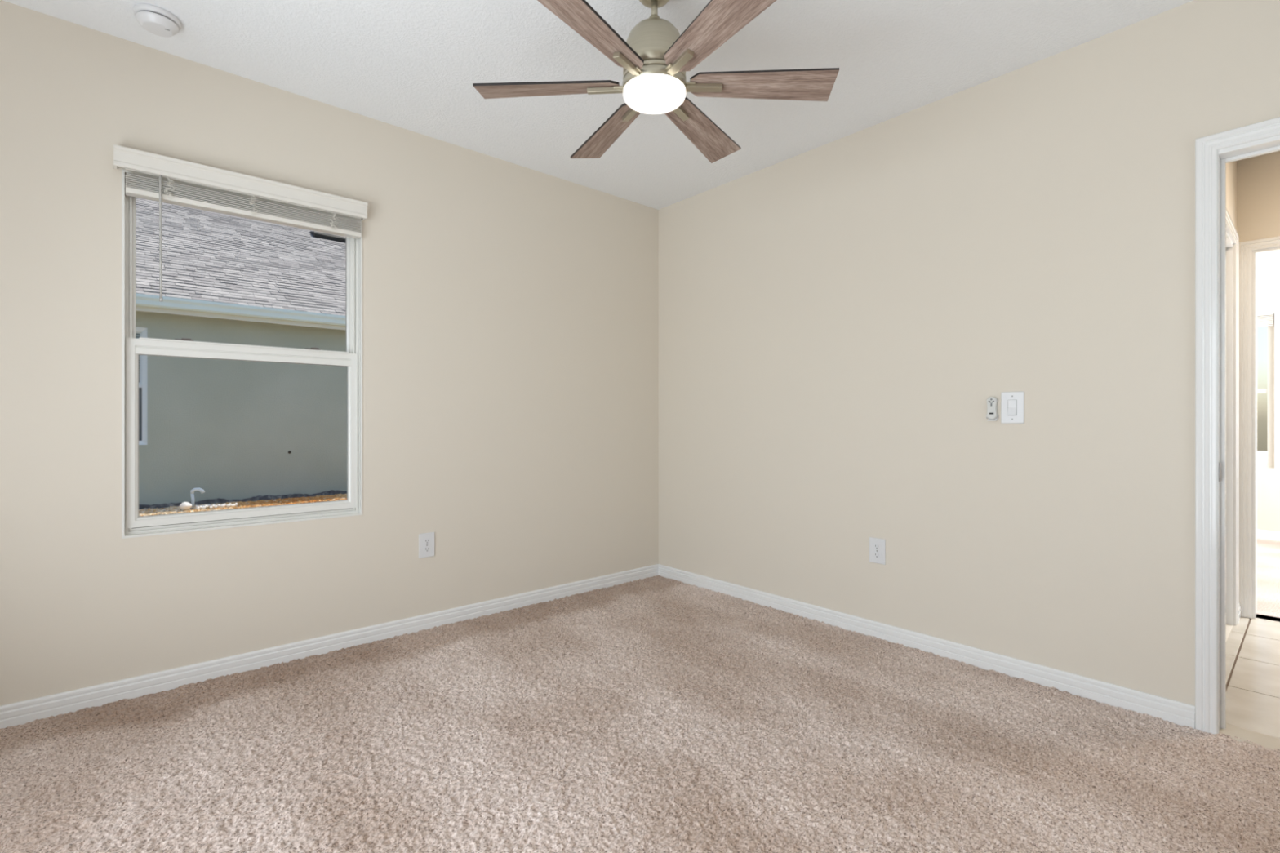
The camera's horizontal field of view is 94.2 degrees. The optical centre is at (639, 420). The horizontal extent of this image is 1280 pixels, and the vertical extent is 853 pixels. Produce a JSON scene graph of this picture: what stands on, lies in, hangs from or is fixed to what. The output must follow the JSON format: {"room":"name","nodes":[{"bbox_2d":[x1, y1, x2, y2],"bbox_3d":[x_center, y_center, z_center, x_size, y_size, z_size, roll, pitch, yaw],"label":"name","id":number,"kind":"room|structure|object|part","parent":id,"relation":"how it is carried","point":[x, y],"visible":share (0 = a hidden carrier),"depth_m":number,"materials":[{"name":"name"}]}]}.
{"room":"empty bedroom","nodes":[
{"label":"empty bedroom","id":0,"kind":"room"},
{"bbox_2d":[0,0,658,706],"bbox_3d":[-1.401,-0.175,3.034,4.140,2.660,0.200,0,0,-41],"label":"wall","id":1,"kind":"structure","parent":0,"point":[510,311],"depth_m":2.85,"materials":[{"name":"beige paint"}]},
{"bbox_2d":[113,144,367,302],"bbox_3d":[-1.695,-0.769,2.615,0.924,0.581,0.075,0,0,-41],"label":"window blind","id":2,"kind":"object","parent":1,"relation":"attached to","point":[134,161],"visible":1,"depth_m":2.54,"materials":[{"name":"white plastic"}]},
{"bbox_3d":[-1.901,-0.939,2.406,0.036,0.084,0.007,0,0,-41],"label":"ladder cord","id":3,"kind":"part","parent":2,"relation":"part of","materials":[{"name":"white fabric"}]},
{"bbox_3d":[-1.700,-1.009,2.631,0.872,0.048,0.046,0,0,-41],"label":"head rail","id":4,"kind":"part","parent":2,"relation":"part of","materials":[{"name":"white plastic"}]},
{"bbox_3d":[-1.698,-0.904,2.628,0.870,0.022,0.052,0,0,-41],"label":"rail","id":5,"kind":"part","parent":2,"relation":"part of","materials":[{"name":"white plastic"}]},
{"bbox_3d":[-1.685,-0.940,2.595,0.034,0.085,0.008,0,0,-41],"label":"ladder cord","id":6,"kind":"part","parent":2,"relation":"part of","materials":[{"name":"white fabric"}]},
{"bbox_3d":[-1.442,-0.942,2.808,0.042,0.082,0.008,0,0,-41],"label":"ladder cord","id":7,"kind":"part","parent":2,"relation":"part of","materials":[{"name":"white fabric"}]},
{"bbox_2d":[121,168,362,538],"bbox_3d":[-1.737,-0.264,2.675,0.894,1.453,0.108,0,0,-41],"label":"window","id":8,"kind":"structure","parent":1,"relation":"attached to","point":[133,525],"depth_m":2.58,"materials":[{"name":"white plastic"}]},
{"bbox_3d":[-1.728,0.046,2.662,0.865,0.764,0.038,0,0,-41],"label":"sash","id":9,"kind":"part","parent":8,"relation":"part of","materials":[{"name":"white plastic"}]},
{"bbox_3d":[-1.755,-0.624,2.689,0.845,0.708,0.030,0,0,-41],"label":"sash","id":10,"kind":"part","parent":8,"relation":"part of","materials":[{"name":"white plastic"}]},
{"bbox_2d":[0,564,658,728],"bbox_3d":[-1.331,1.058,2.953,3.900,0.081,0.014,0,0,-41],"label":"baseboard","id":11,"kind":"structure","parent":1,"relation":"attached to","point":[20,713],"depth_m":2.68,"materials":[{"name":"white paint"}]},
{"bbox_2d":[418,532,434,558],"bbox_3d":[-1.124,0.655,3.139,0.084,0.128,0.009,0,0,-41],"label":"wall outlet","id":12,"kind":"object","parent":1,"relation":"attached to","point":[426,540],"visible":1,"depth_m":3.13,"materials":[{"name":"white plastic"}]},
{"bbox_2d":[423,537,430,543],"bbox_3d":[-1.122,0.633,3.137,0.035,0.028,0.002,0,0,-41],"label":"receptacle","id":13,"kind":"object","parent":12,"relation":"attached to","point":[426,540],"depth_m":3.14,"materials":[{"name":"grey plastic"}]},
{"bbox_2d":[423,546,430,552],"bbox_3d":[-1.122,0.676,3.137,0.035,0.028,0.002,0,0,-41],"label":"receptacle","id":14,"kind":"object","parent":12,"relation":"attached to","point":[426,548],"depth_m":3.14,"materials":[{"name":"grey plastic"}]},
{"bbox_2d":[0,538,1279,852],"bbox_3d":[2.592,1.107,2.344,9.000,0.036,6.100,0,0,-41],"label":"floor","id":15,"kind":"structure","parent":0,"point":[659,713],"depth_m":1.97,"materials":[{"name":"carpet"}]},
{"bbox_2d":[2,0,1279,259],"bbox_3d":[2.559,-1.565,2.381,9.240,0.120,6.400,0,0,-41],"label":"ceiling","id":16,"kind":"structure","parent":0,"point":[413,65],"depth_m":2.46,"materials":[{"name":"white paint"}]},
{"bbox_2d":[133,3,181,37],"bbox_3d":[-1.795,-1.479,2.214,0.140,0.051,0.140,0,0,-41],"label":"smoke detector","id":17,"kind":"object","parent":16,"relation":"attached to","point":[157,20],"visible":1,"depth_m":2.18,"materials":[{"name":"white plastic"}]},
{"bbox_2d":[472,0,839,163],"bbox_3d":[0.050,-1.302,2.050,1.207,0.407,1.219,0,0,-41],"label":"ceiling fan","id":18,"kind":"object","parent":16,"relation":"hanging from","point":[655,60],"visible":1,"depth_m":2.00,"materials":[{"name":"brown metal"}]},
{"bbox_3d":[-0.316,-1.150,2.062,0.489,0.008,0.140,-1,12,2],"label":"blade","id":19,"kind":"part","parent":18,"relation":"part of","materials":[{"name":"brown wood"}]},
{"bbox_3d":[-0.143,-1.150,1.739,0.140,0.008,0.489,15,9,31],"label":"blade","id":20,"kind":"part","parent":18,"relation":"part of","materials":[{"name":"brown wood"}]},
{"bbox_3d":[-0.118,-1.143,2.058,0.128,0.016,0.040,-1,12,2],"label":"blade arm","id":21,"kind":"part","parent":18,"relation":"part of","materials":[{"name":"silver metal"}]},
{"bbox_3d":[-0.123,-1.150,2.372,0.140,0.008,0.489,-14,5,-28],"label":"blade","id":22,"kind":"part","parent":18,"relation":"part of","materials":[{"name":"brown wood"}]},
{"bbox_3d":[-0.041,-1.143,1.909,0.040,0.016,0.128,15,9,31],"label":"blade arm","id":23,"kind":"part","parent":18,"relation":"part of","materials":[{"name":"silver metal"}]},
{"bbox_3d":[-0.027,-1.143,2.199,0.040,0.016,0.128,-14,5,-28],"label":"blade arm","id":24,"kind":"part","parent":18,"relation":"part of","materials":[{"name":"silver metal"}]},
{"bbox_3d":[0.050,-1.119,2.050,0.216,0.043,0.216,0,0,-41],"label":"light globe","id":25,"kind":"part","parent":18,"relation":"part of","materials":[{"name":"white glass"}]},
{"bbox_3d":[0.127,-1.143,1.901,0.040,0.016,0.128,14,-5,-28],"label":"blade arm","id":26,"kind":"part","parent":18,"relation":"part of","materials":[{"name":"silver metal"}]},
{"bbox_3d":[0.140,-1.143,2.191,0.040,0.016,0.128,-15,-9,31],"label":"blade arm","id":27,"kind":"part","parent":18,"relation":"part of","materials":[{"name":"silver metal"}]},
{"bbox_3d":[0.242,-1.150,2.361,0.140,0.008,0.489,-15,-9,31],"label":"blade","id":28,"kind":"part","parent":18,"relation":"part of","materials":[{"name":"brown wood"}]},
{"bbox_3d":[0.217,-1.143,2.042,0.128,0.016,0.040,1,-12,2],"label":"blade arm","id":29,"kind":"part","parent":18,"relation":"part of","materials":[{"name":"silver metal"}]},
{"bbox_3d":[0.222,-1.150,1.728,0.140,0.008,0.489,14,-5,-28],"label":"blade","id":30,"kind":"part","parent":18,"relation":"part of","materials":[{"name":"brown wood"}]},
{"bbox_3d":[0.415,-1.150,2.038,0.489,0.008,0.140,1,-12,2],"label":"blade","id":31,"kind":"part","parent":18,"relation":"part of","materials":[{"name":"brown wood"}]},
{"bbox_2d":[658,0,1279,751],"bbox_3d":[1.484,-0.175,2.789,0.120,2.660,3.970,0,0,-41],"label":"wall","id":32,"kind":"structure","parent":0,"point":[839,320],"depth_m":2.65,"materials":[{"name":"beige paint"}]},
{"bbox_2d":[869,537,885,564],"bbox_3d":[1.202,0.658,3.015,0.009,0.128,0.084,0,0,-41],"label":"wall outlet","id":33,"kind":"object","parent":32,"relation":"attached to","point":[877,546],"visible":1,"depth_m":3.01,"materials":[{"name":"white plastic"}]},
{"bbox_2d":[873,543,879,549],"bbox_3d":[1.199,0.636,3.013,0.002,0.028,0.035,0,0,-41],"label":"receptacle","id":34,"kind":"object","parent":33,"relation":"attached to","point":[876,546],"depth_m":3.01,"materials":[{"name":"grey plastic"}]},
{"bbox_2d":[873,551,879,558],"bbox_3d":[1.199,0.679,3.013,0.002,0.028,0.035,0,0,-41],"label":"receptacle","id":35,"kind":"object","parent":33,"relation":"attached to","point":[876,554],"depth_m":3.01,"materials":[{"name":"grey plastic"}]},
{"bbox_2d":[657,564,1195,728],"bbox_3d":[1.053,1.058,3.180,0.014,0.081,2.813,0,0,-41],"label":"baseboard","id":36,"kind":"structure","parent":32,"relation":"attached to","point":[1178,713],"depth_m":2.68,"materials":[{"name":"white paint"}]},
{"bbox_2d":[986,406,998,421],"bbox_3d":[1.547,-0.048,2.614,0.016,0.095,0.047,0,0,-41],"label":"cradle","id":37,"kind":"object","parent":32,"relation":"attached to","point":[997,418],"visible":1,"depth_m":2.61,"materials":[{"name":"white plastic"}]},
{"bbox_2d":[986,396,997,419],"bbox_3d":[1.544,-0.056,2.611,0.016,0.100,0.041,0,0,-41],"label":"remote","id":38,"kind":"object","parent":37,"relation":"in","point":[992,402],"visible":1,"depth_m":2.60,"materials":[{"name":"grey plastic"}]},
{"bbox_2d":[1000,391,1024,423],"bbox_3d":[1.600,-0.057,2.557,0.012,0.136,0.088,0,0,-41],"label":"light switch","id":39,"kind":"object","parent":32,"relation":"attached to","point":[1012,403],"visible":1,"depth_m":2.55,"materials":[{"name":"white plastic"}]},
{"bbox_3d":[1.599,-0.057,2.557,0.001,0.072,0.039,0,0,-41],"label":"switch frame","id":40,"kind":"part","parent":39,"relation":"part of","materials":[{"name":"white plastic"}]},
{"bbox_2d":[1195,116,1279,733],"bbox_3d":[2.333,0.048,1.820,0.155,2.102,0.920,0,0,-41],"label":"door frame","id":41,"kind":"structure","parent":32,"relation":"in","point":[1212,152],"depth_m":2.10,"materials":[{"name":"white paint"}]},
{"bbox_3d":[2.045,0.180,2.097,0.053,0.066,0.004,0,0,-41],"label":"strike plate","id":42,"kind":"part","parent":41,"relation":"part of","materials":[{"name":"silver metal"}]},
{"bbox_2d":[1226,160,1237,641],"bbox_3d":[2.721,-0.175,2.869,1.846,2.660,0.120,0,0,-41],"label":"wall","id":43,"kind":"structure","parent":0,"point":[1231,167],"depth_m":3.15,"materials":[{"name":"beige paint"}]},
{"bbox_2d":[1226,208,1239,625],"bbox_3d":[2.872,0.044,2.989,0.864,2.101,0.138,0,0,-41],"label":"door","id":44,"kind":"structure","parent":43,"relation":"in","point":[1232,236],"depth_m":3.19,"materials":[{"name":"white paint"}]},
{"bbox_2d":[1239,603,1240,619],"bbox_3d":[2.720,1.054,2.779,1.726,0.081,0.014,0,0,-41],"label":"baseboard","id":45,"kind":"structure","parent":43,"relation":"attached to","point":[1239,603],"depth_m":3.31,"materials":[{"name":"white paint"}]},
{"bbox_2d":[1237,151,1279,622],"bbox_3d":[4.530,-0.175,2.113,0.120,2.660,3.400,0,0,-41],"label":"wall","id":46,"kind":"structure","parent":0,"point":[1258,176],"depth_m":3.29,"materials":[{"name":"beige paint"}]},
{"bbox_2d":[1239,235,1279,618],"bbox_3d":[3.704,0.047,3.043,0.138,2.096,0.909,0,0,-41],"label":"door frame","id":47,"kind":"structure","parent":46,"relation":"in","point":[1249,251],"depth_m":3.32,"materials":[{"name":"white paint"}]},
{"bbox_2d":[1257,256,1279,531],"bbox_3d":[6.188,-0.175,5.159,0.120,2.660,3.400,0,0,-41],"label":"wall","id":48,"kind":"structure","parent":0,"point":[1268,268],"depth_m":5.48,"materials":[{"name":"beige paint"}]},
{"bbox_2d":[1257,315,1274,467],"bbox_3d":[5.579,-0.280,5.869,0.060,1.430,0.930,0,0,-41],"label":"window","id":49,"kind":"structure","parent":48,"relation":"in","point":[1270,390],"depth_m":5.52,"materials":[{"name":"white plastic"}]},
{"bbox_2d":[1257,312,1274,327],"bbox_3d":[5.542,-0.938,5.836,0.036,0.115,0.924,0,0,-41],"label":"window blind","id":50,"kind":"object","parent":49,"relation":"attached to","point":[1265,316],"visible":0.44,"depth_m":5.52,"materials":[{"name":"white"}]},
{"bbox_3d":[5.542,-0.986,5.836,0.036,0.018,0.924,0,0,-41],"label":"head rail","id":51,"kind":"part","parent":50,"relation":"part of","materials":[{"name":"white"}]},
{"bbox_2d":[1257,529,1279,540],"bbox_3d":[6.137,1.054,5.115,0.014,0.081,3.400,0,0,-41],"label":"baseboard","id":52,"kind":"structure","parent":48,"relation":"attached to","point":[1261,534],"depth_m":5.49,"materials":[{"name":"white paint"}]},
{"label":"outside","id":53,"kind":"structure","parent":0,"visible":0},
{"bbox_2d":[138,493,346,516],"bbox_3d":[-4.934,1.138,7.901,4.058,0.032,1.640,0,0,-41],"label":"mulch","id":54,"kind":"object","parent":53,"point":[175,509],"visible":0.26,"depth_m":8.11,"materials":[{"name":"brown wood"}]},
{"bbox_2d":[179,502,191,510],"bbox_3d":[-5.722,1.069,7.490,0.135,0.098,0.092,0,0,-14],"label":"rock","id":55,"kind":"object","parent":54,"relation":"on","point":[184,505],"visible":1,"depth_m":7.47,"materials":[{"name":"white stone"}]},
{"bbox_2d":[190,487,204,506],"bbox_3d":[-5.809,0.998,7.818,0.161,0.240,0.051,0,0,-27],"label":"drain pipe","id":56,"kind":"object","parent":54,"relation":"on","point":[202,491],"visible":0.98,"depth_m":7.79,"materials":[{"name":"white plastic"}]},
{"bbox_2d":[136,197,346,509],"bbox_3d":[-10.680,-2.195,14.316,15.800,6.740,16.100,0,0,-41],"label":"neighbouring house","id":57,"kind":"structure","parent":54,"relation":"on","point":[231,430],"depth_m":8.71,"materials":[{"name":"paint"}]},
{"bbox_2d":[136,333,139,382],"bbox_3d":[-6.847,-0.826,7.539,0.780,0.671,0.006,0,0,-41],"label":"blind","id":58,"kind":"object","parent":57,"relation":"hanging from","point":[137,334],"depth_m":7.79,"materials":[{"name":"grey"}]},
{"bbox_3d":[-6.853,-0.455,7.546,0.840,1.440,0.008,0,0,-41],"label":"pane","id":59,"kind":"part","parent":57,"relation":"part of","materials":[{"name":"grey glass"}]},
{"bbox_2d":[309,231,345,243],"bbox_3d":[-6.927,-4.271,14.188,1.600,0.237,0.452,0,0,-41],"label":"roof vent","id":60,"kind":"object","parent":57,"relation":"attached to","point":[313,234],"depth_m":13.70,"materials":[{"name":"black"}]},
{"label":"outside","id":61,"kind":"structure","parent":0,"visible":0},
{"bbox_2d":[1257,450,1267,462],"bbox_3d":[17.927,1.272,10.651,24.780,0.245,14.200,0,0,-41],"label":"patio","id":62,"kind":"structure","parent":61,"point":[1262,456],"depth_m":19.12,"materials":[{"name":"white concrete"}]}
]}

